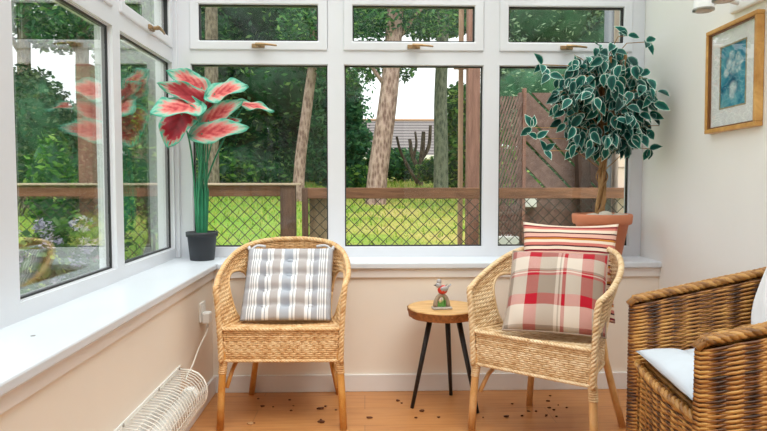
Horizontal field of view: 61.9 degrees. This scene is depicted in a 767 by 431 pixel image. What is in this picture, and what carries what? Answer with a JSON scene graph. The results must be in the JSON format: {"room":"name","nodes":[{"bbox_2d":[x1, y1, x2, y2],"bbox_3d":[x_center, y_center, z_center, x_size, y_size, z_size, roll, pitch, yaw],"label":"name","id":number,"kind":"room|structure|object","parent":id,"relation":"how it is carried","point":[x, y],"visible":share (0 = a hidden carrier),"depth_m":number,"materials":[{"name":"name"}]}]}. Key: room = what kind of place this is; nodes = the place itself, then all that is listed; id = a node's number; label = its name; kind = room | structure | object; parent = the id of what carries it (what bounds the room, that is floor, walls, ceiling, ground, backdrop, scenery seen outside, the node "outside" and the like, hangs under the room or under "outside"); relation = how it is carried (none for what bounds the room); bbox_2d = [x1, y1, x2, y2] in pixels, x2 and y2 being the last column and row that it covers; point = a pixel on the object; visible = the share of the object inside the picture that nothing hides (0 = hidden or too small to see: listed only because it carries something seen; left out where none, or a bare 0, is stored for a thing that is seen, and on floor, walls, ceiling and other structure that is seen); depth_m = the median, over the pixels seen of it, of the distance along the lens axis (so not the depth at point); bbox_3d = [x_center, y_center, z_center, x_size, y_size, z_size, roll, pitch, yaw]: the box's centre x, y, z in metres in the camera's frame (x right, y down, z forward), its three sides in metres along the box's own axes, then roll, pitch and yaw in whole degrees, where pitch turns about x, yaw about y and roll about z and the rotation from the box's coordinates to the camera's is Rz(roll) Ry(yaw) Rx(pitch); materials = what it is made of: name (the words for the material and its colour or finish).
{"room":"sunroom","nodes":[
{"label":"sunroom","id":0,"kind":"room"},
{"bbox_2d":[0,280,212,430],"bbox_3d":[-0.938,0.668,1.120,0.330,0.607,4.620,0,3,-2],"label":"wall","id":1,"kind":"structure","parent":0,"point":[98,394],"depth_m":1.97,"materials":[{"name":"beige paint"}]},
{"bbox_2d":[0,0,117,328],"bbox_3d":[-1.039,-0.427,2.036,0.124,1.423,0.891,0,3,-2],"label":"window","id":2,"kind":"structure","parent":1,"relation":"in","point":[15,307],"depth_m":1.84,"materials":[{"name":"plastic"}]},
{"bbox_2d":[0,271,213,414],"bbox_3d":[-0.762,0.396,0.953,0.012,0.045,4.305,0,3,-2],"label":"trim","id":3,"kind":"structure","parent":1,"relation":"attached to","point":[14,397],"depth_m":1.67,"materials":[{"name":"paint"}]},
{"bbox_2d":[0,257,226,396],"bbox_3d":[-0.881,0.351,1.067,0.280,0.032,4.545,0,3,-2],"label":"windowsill","id":4,"kind":"object","parent":1,"relation":"on","point":[30,346],"visible":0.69,"depth_m":1.82,"materials":[{"name":"white paint"}]},
{"bbox_2d":[150,68,273,260],"bbox_3d":[-0.844,-0.255,3.132,0.585,0.964,0.334,-1,3,-25],"label":"potted caladium","id":5,"kind":"object","parent":4,"relation":"on","point":[198,100],"visible":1,"depth_m":3.09,"materials":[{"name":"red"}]},
{"bbox_2d":[185,230,217,260],"bbox_3d":[-0.910,0.152,3.212,0.158,0.142,0.158,0,3,-2],"label":"pot","id":6,"kind":"object","parent":5,"relation":"attached to","point":[201,243],"depth_m":3.16,"materials":[{"name":"plastic"}]},
{"bbox_2d":[94,0,175,280],"bbox_3d":[-1.064,-0.471,2.868,0.124,1.423,0.779,0,3,-2],"label":"window","id":7,"kind":"structure","parent":1,"relation":"in","point":[129,27],"depth_m":2.68,"materials":[{"name":"plastic"}]},
{"bbox_2d":[114,365,207,430],"bbox_3d":[-0.739,0.729,1.939,0.116,0.198,1.247,0,3,-2],"label":"heater","id":8,"kind":"object","parent":1,"relation":"attached to","point":[166,406],"visible":1,"depth_m":2.27,"materials":[{"name":"white plastic"}]},
{"bbox_2d":[185,327,208,380],"bbox_3d":[-0.795,0.581,2.723,0.017,0.137,0.364,0,3,-2],"label":"power cable","id":9,"kind":"object","parent":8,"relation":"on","point":[207,327],"visible":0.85,"depth_m":2.75,"materials":[{"name":"white plastic"}]},
{"bbox_2d":[154,0,180,257],"bbox_3d":[-1.103,-0.495,3.312,0.112,1.423,0.110,0,3,-2],"label":"post","id":10,"kind":"object","parent":1,"relation":"on","point":[174,2],"visible":0.27,"depth_m":3.27,"materials":[{"name":"plastic"}]},
{"bbox_2d":[175,375,215,430],"bbox_3d":[-0.761,0.937,0.981,0.014,0.085,4.305,0,3,-2],"label":"baseboard","id":11,"kind":"structure","parent":1,"relation":"attached to","point":[211,385],"depth_m":2.91,"materials":[{"name":"paint"}]},
{"bbox_2d":[199,300,205,322],"bbox_3d":[-0.819,0.435,2.899,0.013,0.086,0.086,0,3,-2],"label":"wall socket","id":12,"kind":"object","parent":1,"relation":"attached to","point":[202,306],"visible":0.92,"depth_m":2.87,"materials":[{"name":"white plastic"}]},
{"bbox_2d":[202,311,211,326],"bbox_3d":[-0.798,0.469,2.897,0.034,0.069,0.050,0,3,-2],"label":"plug","id":13,"kind":"object","parent":12,"relation":"attached to","point":[206,315],"visible":1,"depth_m":2.87,"materials":[{"name":"white plastic"}]},
{"bbox_2d":[189,389,626,430],"bbox_3d":[0.169,1.032,1.122,2.800,0.120,4.720,0,3,-2],"label":"floor","id":14,"kind":"structure","parent":0,"point":[388,414],"depth_m":2.87,"materials":[{"name":"brown wood"}]},
{"bbox_2d":[212,236,350,430],"bbox_3d":[-0.425,0.497,2.864,0.570,0.772,0.501,0,3,-1],"label":"wicker armchair","id":15,"kind":"object","parent":14,"relation":"on","point":[255,342],"visible":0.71,"depth_m":2.64,"materials":[{"name":"wicker"}]},
{"bbox_2d":[240,244,334,320],"bbox_3d":[-0.425,0.291,2.889,0.417,0.306,0.311,0,3,-2],"label":"seat cushion","id":16,"kind":"object","parent":15,"relation":"on","point":[280,284],"visible":1,"depth_m":2.83,"materials":[{"name":"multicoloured fabric"}]},
{"bbox_2d":[407,300,478,413],"bbox_3d":[0.279,0.646,2.930,0.341,0.462,0.339,0,3,-2],"label":"side table","id":17,"kind":"object","parent":14,"relation":"on","point":[420,310],"visible":0.67,"depth_m":2.88,"materials":[{"name":"brown wood"}]},
{"bbox_2d":[431,279,452,309],"bbox_3d":[0.261,0.350,2.862,0.087,0.137,0.048,-1,3,-10],"label":"bird ornament","id":18,"kind":"object","parent":17,"relation":"on","point":[442,289],"visible":1,"depth_m":2.85,"materials":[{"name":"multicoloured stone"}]},
{"bbox_2d":[438,296,445,306],"bbox_3d":[0.261,0.381,2.863,0.043,0.054,0.030,-1,3,-10],"label":"greenery","id":19,"kind":"object","parent":18,"relation":"on","point":[440,304],"depth_m":2.86,"materials":[{"name":"green"}]},
{"bbox_2d":[466,246,625,430],"bbox_3d":[0.701,0.510,2.628,0.570,0.772,0.501,2,4,38],"label":"wicker armchair","id":20,"kind":"object","parent":14,"relation":"on","point":[576,360],"visible":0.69,"depth_m":2.52,"materials":[{"name":"wicker"}]},
{"bbox_2d":[502,250,608,338],"bbox_3d":[0.687,0.302,2.544,0.387,0.290,0.260,1,3,20],"label":"throw cushion","id":21,"kind":"object","parent":20,"relation":"on","point":[549,292],"visible":0.9,"depth_m":2.49,"materials":[{"name":"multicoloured fabric"}]},
{"bbox_2d":[523,222,618,322],"bbox_3d":[0.782,0.233,2.726,0.404,0.397,0.169,1,3,24],"label":"throw cushion","id":22,"kind":"object","parent":20,"relation":"on","point":[537,237],"visible":0.35,"depth_m":2.71,"materials":[{"name":"fabric"}]},
{"bbox_2d":[626,267,766,430],"bbox_3d":[1.063,0.514,1.769,0.614,0.825,0.598,0,3,5],"label":"rattan armchair","id":23,"kind":"object","parent":14,"relation":"on","point":[712,317],"visible":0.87,"depth_m":1.87,"materials":[{"name":"brown wicker"}]},
{"bbox_2d":[636,348,694,399],"bbox_3d":[0.992,0.440,1.771,0.440,0.086,0.455,0,3,5],"label":"seat cushion","id":24,"kind":"object","parent":23,"relation":"on","point":[676,365],"visible":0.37,"depth_m":1.79,"materials":[{"name":"white fabric"}]},
{"bbox_2d":[751,267,766,323],"bbox_3d":[1.145,0.230,1.746,0.178,0.350,0.383,0,3,3],"label":"pillow","id":25,"kind":"object","parent":24,"relation":"on","point":[759,308],"visible":0.62,"depth_m":1.82,"materials":[{"name":"white fabric"}]},
{"bbox_2d":[212,276,658,374],"bbox_3d":[0.262,0.552,3.306,2.197,0.607,0.315,0,3,-2],"label":"wall","id":26,"kind":"structure","parent":0,"point":[381,337],"depth_m":3.14,"materials":[{"name":"beige paint"}]},
{"bbox_2d":[177,0,343,257],"bbox_3d":[-0.625,-0.494,3.294,0.843,1.423,0.124,0,3,-2],"label":"window","id":27,"kind":"structure","parent":26,"relation":"in","point":[327,51],"depth_m":3.28,"materials":[{"name":"plastic"}]},
{"bbox_2d":[343,0,499,256],"bbox_3d":[0.197,-0.495,3.319,0.805,1.423,0.124,0,3,-2],"label":"window","id":28,"kind":"structure","parent":26,"relation":"in","point":[483,52],"depth_m":3.30,"materials":[{"name":"plastic"}]},
{"bbox_2d":[216,372,627,392],"bbox_3d":[0.273,0.821,3.155,2.183,0.085,0.014,0,3,-2],"label":"baseboard","id":29,"kind":"structure","parent":26,"relation":"attached to","point":[428,381],"depth_m":3.14,"materials":[{"name":"paint"}]},
{"bbox_2d":[214,268,659,277],"bbox_3d":[0.272,0.280,3.128,2.185,0.045,0.012,0,3,-2],"label":"trim","id":30,"kind":"structure","parent":26,"relation":"attached to","point":[628,272],"depth_m":3.12,"materials":[{"name":"paint"}]},
{"bbox_2d":[217,256,661,269],"bbox_3d":[0.278,0.237,3.238,2.167,0.030,0.268,0,3,-2],"label":"windowsill","id":31,"kind":"object","parent":26,"relation":"attached to","point":[629,261],"visible":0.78,"depth_m":3.13,"materials":[{"name":"white paint"}]},
{"bbox_2d":[520,26,670,255],"bbox_3d":[0.997,-0.338,3.082,0.659,1.135,0.474,-1,3,-15],"label":"fig tree","id":32,"kind":"object","parent":31,"relation":"on","point":[601,97],"visible":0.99,"depth_m":3.02,"materials":[{"name":"green plant"}]},
{"bbox_2d":[498,0,645,255],"bbox_3d":[0.977,-0.496,3.342,0.760,1.423,0.124,0,3,-2],"label":"window","id":33,"kind":"structure","parent":26,"relation":"in","point":[520,55],"depth_m":3.31,"materials":[{"name":"plastic"}]},
{"bbox_2d":[640,0,766,288],"bbox_3d":[1.483,-0.406,1.135,0.120,2.750,4.620,0,3,-2],"label":"wall","id":34,"kind":"structure","parent":0,"point":[704,196],"depth_m":2.83,"materials":[{"name":"paint"}]},
{"bbox_2d":[692,0,763,14],"bbox_3d":[1.291,-0.808,2.300,0.194,0.070,0.440,0,3,-2],"label":"wall spotlight","id":35,"kind":"object","parent":34,"relation":"attached to","point":[699,6],"visible":1,"depth_m":2.43,"materials":[{"name":"white metal"}]},
{"bbox_2d":[704,9,764,133],"bbox_3d":[1.367,-0.546,2.506,0.030,0.422,0.352,0,2,-2],"label":"framed picture","id":36,"kind":"object","parent":34,"relation":"attached to","point":[734,65],"visible":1,"depth_m":2.48,"materials":[{"name":"wood"},{"name":"paper"},{"name":"glass"}]},
{"bbox_2d":[720,39,745,107],"bbox_3d":[1.371,-0.551,2.506,0.003,0.246,0.176,0,2,-2],"label":"painting","id":37,"kind":"object","parent":36,"relation":"attached to","point":[732,51],"depth_m":2.50},
{"label":"outside","id":38,"kind":"structure","parent":0,"visible":0},
{"bbox_2d":[18,177,479,289],"bbox_3d":[-0.949,-1.467,31.953,120.000,1.840,76.000,0,3,-2],"label":"ground","id":39,"kind":"structure","parent":38,"point":[394,224],"depth_m":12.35,"materials":[{"name":"green plant"}]},
{"bbox_2d":[13,62,74,215],"bbox_3d":[-7.704,-1.585,13.688,2.292,3.298,1.658,0,3,-2],"label":"hedge","id":40,"kind":"object","parent":39,"relation":"on","point":[38,103],"visible":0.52,"depth_m":13.15,"materials":[{"name":"green plant"}]},
{"bbox_2d":[15,103,78,204],"bbox_3d":[-6.743,-1.167,13.784,2.673,2.823,1.310,-1,3,-13],"label":"hedge","id":41,"kind":"object","parent":39,"relation":"on","point":[70,137],"visible":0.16,"depth_m":13.35,"materials":[{"name":"green plant"}]},
{"bbox_2d":[11,0,90,207],"bbox_3d":[-9.452,-4.065,15.652,5.767,8.356,3.060,0,3,-6],"label":"tree","id":42,"kind":"object","parent":39,"relation":"on","point":[22,46],"visible":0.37,"depth_m":15.42,"materials":[{"name":"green plant"}]},
{"bbox_2d":[18,213,99,294],"bbox_3d":[-1.987,0.468,3.889,0.933,0.957,0.565,0,3,-2],"label":"garden plants","id":43,"kind":"object","parent":39,"relation":"on","point":[51,270],"visible":0.46,"depth_m":3.82,"materials":[{"name":"green plant"}]},
{"bbox_2d":[21,132,134,263],"bbox_3d":[-3.476,-0.123,7.309,1.188,1.668,0.736,0,3,-2],"label":"bush","id":44,"kind":"object","parent":39,"relation":"on","point":[48,166],"visible":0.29,"depth_m":7.11,"materials":[{"name":"green plant"}]},
{"bbox_2d":[11,0,153,102],"bbox_3d":[-7.185,-4.017,15.893,3.720,8.234,2.878,-1,3,-9],"label":"tree","id":45,"kind":"object","parent":39,"relation":"on","point":[83,40],"visible":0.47,"depth_m":15.37,"materials":[{"name":"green plant"}]},
{"bbox_2d":[76,64,98,261],"bbox_3d":[-2.171,-0.100,4.719,0.100,2.000,0.100,0,3,-2],"label":"timber post","id":46,"kind":"object","parent":39,"relation":"on","point":[85,73],"visible":0.47,"depth_m":4.65,"materials":[{"name":"brown wood"}]},
{"bbox_2d":[89,0,155,109],"bbox_3d":[-9.079,-5.327,23.571,3.740,9.573,3.377,1,3,17],"label":"tree","id":47,"kind":"object","parent":39,"relation":"on","point":[143,68],"visible":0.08,"depth_m":22.26,"materials":[{"name":"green plant"}]},
{"bbox_2d":[121,79,155,215],"bbox_3d":[-5.574,-1.362,13.826,2.027,3.121,1.635,0,3,-2],"label":"hedge","id":48,"kind":"object","parent":39,"relation":"on","point":[128,159],"visible":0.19,"depth_m":13.30,"materials":[{"name":"green plant"}]},
{"bbox_2d":[128,90,157,253],"bbox_3d":[-2.989,-0.547,8.467,0.823,2.274,0.674,0,3,-2],"label":"bush","id":49,"kind":"object","parent":39,"relation":"on","point":[145,139],"visible":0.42,"depth_m":8.25,"materials":[{"name":"green plant"}]},
{"bbox_2d":[17,183,300,289],"bbox_3d":[-2.966,0.339,4.566,4.740,1.139,0.175,0,3,-2],"label":"fence","id":50,"kind":"object","parent":39,"relation":"on","point":[286,191],"visible":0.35,"depth_m":4.54,"materials":[{"name":"brown wood"}]},
{"bbox_2d":[204,7,219,196],"bbox_3d":[-5.367,-5.859,20.182,5.192,11.086,4.208,0,3,-2],"label":"tree","id":51,"kind":"object","parent":39,"relation":"on","point":[211,13],"visible":0.34,"depth_m":19.49,"materials":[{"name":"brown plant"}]},
{"bbox_2d":[194,7,244,153],"bbox_3d":[-7.276,-5.868,24.861,4.505,10.764,3.398,2,4,32],"label":"tree","id":52,"kind":"object","parent":39,"relation":"on","point":[223,25],"visible":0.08,"depth_m":24.08,"materials":[{"name":"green plant"}]},
{"bbox_2d":[196,150,260,182],"bbox_3d":[-5.894,-1.347,20.782,3.731,1.570,2.003,0,3,-2],"label":"bush","id":53,"kind":"object","parent":39,"relation":"on","point":[231,170],"visible":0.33,"depth_m":20.47,"materials":[{"name":"green plant"}]},
{"bbox_2d":[220,152,292,182],"bbox_3d":[-5.100,-1.593,23.711,3.426,1.572,2.522,0,3,-2],"label":"bush","id":54,"kind":"object","parent":39,"relation":"on","point":[270,172],"visible":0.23,"depth_m":23.72,"materials":[{"name":"green plant"}]},
{"bbox_2d":[201,7,325,180],"bbox_3d":[-5.922,-6.249,26.816,8.432,11.300,7.074,0,3,-2],"label":"tree","id":55,"kind":"object","parent":39,"relation":"on","point":[281,89],"visible":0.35,"depth_m":25.00,"materials":[{"name":"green plant"}]},
{"bbox_2d":[293,9,316,201],"bbox_3d":[-1.651,-5.881,18.124,5.578,11.554,4.952,0,3,-2],"label":"tree","id":56,"kind":"object","parent":39,"relation":"on","point":[304,126],"visible":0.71,"depth_m":17.73,"materials":[{"name":"brown plant"}]},
{"bbox_2d":[268,13,375,181],"bbox_3d":[-3.975,-7.050,29.542,7.585,12.607,7.680,0,3,-2],"label":"tree","id":57,"kind":"object","parent":39,"relation":"on","point":[294,128],"visible":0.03,"depth_m":28.39,"materials":[{"name":"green plant"}]},
{"bbox_2d":[299,77,372,187],"bbox_3d":[-1.642,-2.610,21.769,2.822,4.260,2.237,2,4,37],"label":"tree","id":58,"kind":"object","parent":39,"relation":"on","point":[358,141],"visible":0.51,"depth_m":21.17,"materials":[{"name":"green plant"}]},
{"bbox_2d":[346,164,368,187],"bbox_3d":[-0.848,-1.124,20.873,1.734,1.090,1.180,0,3,-2],"label":"bush","id":59,"kind":"object","parent":39,"relation":"on","point":[356,175],"visible":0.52,"depth_m":20.50,"materials":[{"name":"green plant"}]},
{"bbox_2d":[274,8,466,204],"bbox_3d":[-0.171,-4.658,17.095,5.455,9.325,2.747,0,3,-2],"label":"tree","id":60,"kind":"object","parent":39,"relation":"on","point":[394,21],"visible":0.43,"depth_m":16.72,"materials":[{"name":"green plant"}]},
{"bbox_2d":[361,147,419,180],"bbox_3d":[0.547,-2.406,30.153,3.335,1.772,2.265,-2,4,-30],"label":"bush","id":61,"kind":"object","parent":39,"relation":"on","point":[397,169],"visible":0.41,"depth_m":29.59,"materials":[{"name":"green plant"}]},
{"bbox_2d":[362,119,433,159],"bbox_3d":[2.060,-4.371,45.032,10.400,4.850,6.960,0,3,-2],"label":"bungalow","id":62,"kind":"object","parent":39,"relation":"on","point":[404,129],"visible":0.13,"depth_m":43.87,"materials":[{"name":"tile"}]},
{"bbox_2d":[282,8,514,41],"bbox_3d":[1.762,-5.011,24.086,10.926,8.356,4.318,-1,3,-13],"label":"tree","id":63,"kind":"object","parent":39,"relation":"on","point":[284,9],"visible":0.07,"depth_m":23.36,"materials":[{"name":"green plant"}]},
{"bbox_2d":[396,125,431,185],"bbox_3d":[1.225,-2.322,25.961,1.479,2.656,0.280,0,3,-2],"label":"pruned tree","id":64,"kind":"object","parent":39,"relation":"on","point":[423,152],"visible":0.83,"depth_m":25.89,"materials":[{"name":"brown plant"}]},
{"bbox_2d":[372,9,466,187],"bbox_3d":[1.912,-5.228,19.206,6.107,10.016,4.126,0,3,-2],"label":"tree","id":65,"kind":"object","parent":39,"relation":"on","point":[440,89],"visible":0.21,"depth_m":18.79,"materials":[{"name":"green plant"}]},
{"bbox_2d":[415,156,448,187],"bbox_3d":[2.476,-1.643,23.986,2.679,1.413,1.548,0,3,-2],"label":"bush","id":66,"kind":"object","parent":39,"relation":"on","point":[426,170],"visible":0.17,"depth_m":23.71,"materials":[{"name":"green plant"}]},
{"bbox_2d":[357,10,512,40],"bbox_3d":[3.058,-5.152,25.234,9.867,8.423,4.083,-1,3,-14],"label":"tree","id":67,"kind":"object","parent":39,"relation":"on","point":[456,36],"visible":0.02,"depth_m":24.37,"materials":[{"name":"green plant"}]},
{"bbox_2d":[457,9,463,243],"bbox_3d":[0.613,-0.571,5.097,0.036,2.900,0.040,0,3,-2],"label":"pole","id":68,"kind":"object","parent":39,"relation":"on","point":[461,11],"visible":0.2,"depth_m":5.08,"materials":[{"name":"brown wood"}]},
{"bbox_2d":[302,188,623,244],"bbox_3d":[1.439,0.348,4.710,4.045,1.105,0.170,0,3,-2],"label":"fence","id":69,"kind":"object","parent":39,"relation":"on","point":[314,215],"visible":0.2,"depth_m":4.61,"materials":[{"name":"brown wood"}]},
{"bbox_2d":[447,81,479,187],"bbox_3d":[2.790,-2.544,22.036,1.992,4.100,2.303,-1,3,-23],"label":"tree","id":70,"kind":"object","parent":39,"relation":"on","point":[452,99],"visible":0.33,"depth_m":21.49,"materials":[{"name":"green plant"}]},
{"bbox_2d":[454,9,479,243],"bbox_3d":[0.645,-0.566,4.998,0.198,2.900,0.100,0,3,-2],"label":"timber post","id":71,"kind":"object","parent":39,"relation":"on","point":[472,160],"visible":0.38,"depth_m":4.95,"materials":[{"name":"brown wood"}]},
{"bbox_2d":[499,205,515,233],"bbox_3d":[1.365,0.395,5.291,0.840,0.950,0.180,0,3,-2],"label":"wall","id":72,"kind":"structure","parent":39,"relation":"on","point":[502,205],"depth_m":5.17,"materials":[{"name":"brick"}]},
{"bbox_2d":[499,234,518,243],"bbox_3d":[0.953,0.520,5.015,0.170,0.730,0.200,0,3,-2],"label":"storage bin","id":73,"kind":"object","parent":39,"relation":"on","point":[503,240],"visible":0.12,"depth_m":4.90,"materials":[{"name":"white"}]},
{"bbox_2d":[479,130,542,203],"bbox_3d":[1.489,-0.173,7.557,0.846,1.738,0.599,0,3,-2],"label":"bush","id":74,"kind":"object","parent":39,"relation":"on","point":[527,170],"visible":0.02,"depth_m":7.45,"materials":[{"name":"green plant"}]},
{"bbox_2d":[499,88,526,243],"bbox_3d":[0.962,-0.042,4.940,0.255,1.860,0.050,0,3,-2],"label":"trellis","id":75,"kind":"object","parent":39,"relation":"on","point":[522,159],"visible":0.43,"depth_m":4.91,"materials":[{"name":"brown wood"}]},
{"bbox_2d":[465,10,603,187],"bbox_3d":[4.118,-3.156,14.734,4.486,6.744,4.273,0,3,7],"label":"tree","id":76,"kind":"object","parent":39,"relation":"on","point":[525,25],"visible":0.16,"depth_m":13.88,"materials":[{"name":"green plant"}]},
{"bbox_2d":[516,92,599,243],"bbox_3d":[1.526,-0.038,5.053,0.950,1.840,0.060,0,3,-2],"label":"wooden gate","id":77,"kind":"object","parent":39,"relation":"on","point":[535,165],"visible":0.12,"depth_m":5.02,"materials":[{"name":"brown wood"}]},
{"bbox_2d":[525,198,536,206],"bbox_3d":[1.142,-0.116,5.017,0.100,0.100,0.080,0,3,-2],"label":"lantern","id":78,"kind":"object","parent":77,"relation":"attached to","point":[531,201],"visible":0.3,"depth_m":4.98,"materials":[{"name":"white"}]},
{"bbox_2d":[574,151,591,212],"bbox_3d":[1.545,0.019,4.916,0.190,1.705,0.090,0,3,-2],"label":"leaning post","id":79,"kind":"object","parent":39,"relation":"on","point":[582,165],"visible":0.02,"depth_m":4.86,"materials":[{"name":"brown wood"}]},
{"bbox_2d":[611,10,624,212],"bbox_3d":[2.083,-0.555,4.788,0.730,2.900,0.206,0,3,-2],"label":"pier","id":80,"kind":"structure","parent":39,"relation":"on","point":[618,167],"depth_m":4.71,"materials":[{"name":"beige"}]},
{"bbox_2d":[604,10,614,211],"bbox_3d":[1.659,-0.553,4.749,0.082,2.900,0.082,0,3,-2],"label":"downpipe","id":81,"kind":"object","parent":80,"relation":"attached to","point":[608,14],"visible":0.02,"depth_m":4.69,"materials":[{"name":"grey"}]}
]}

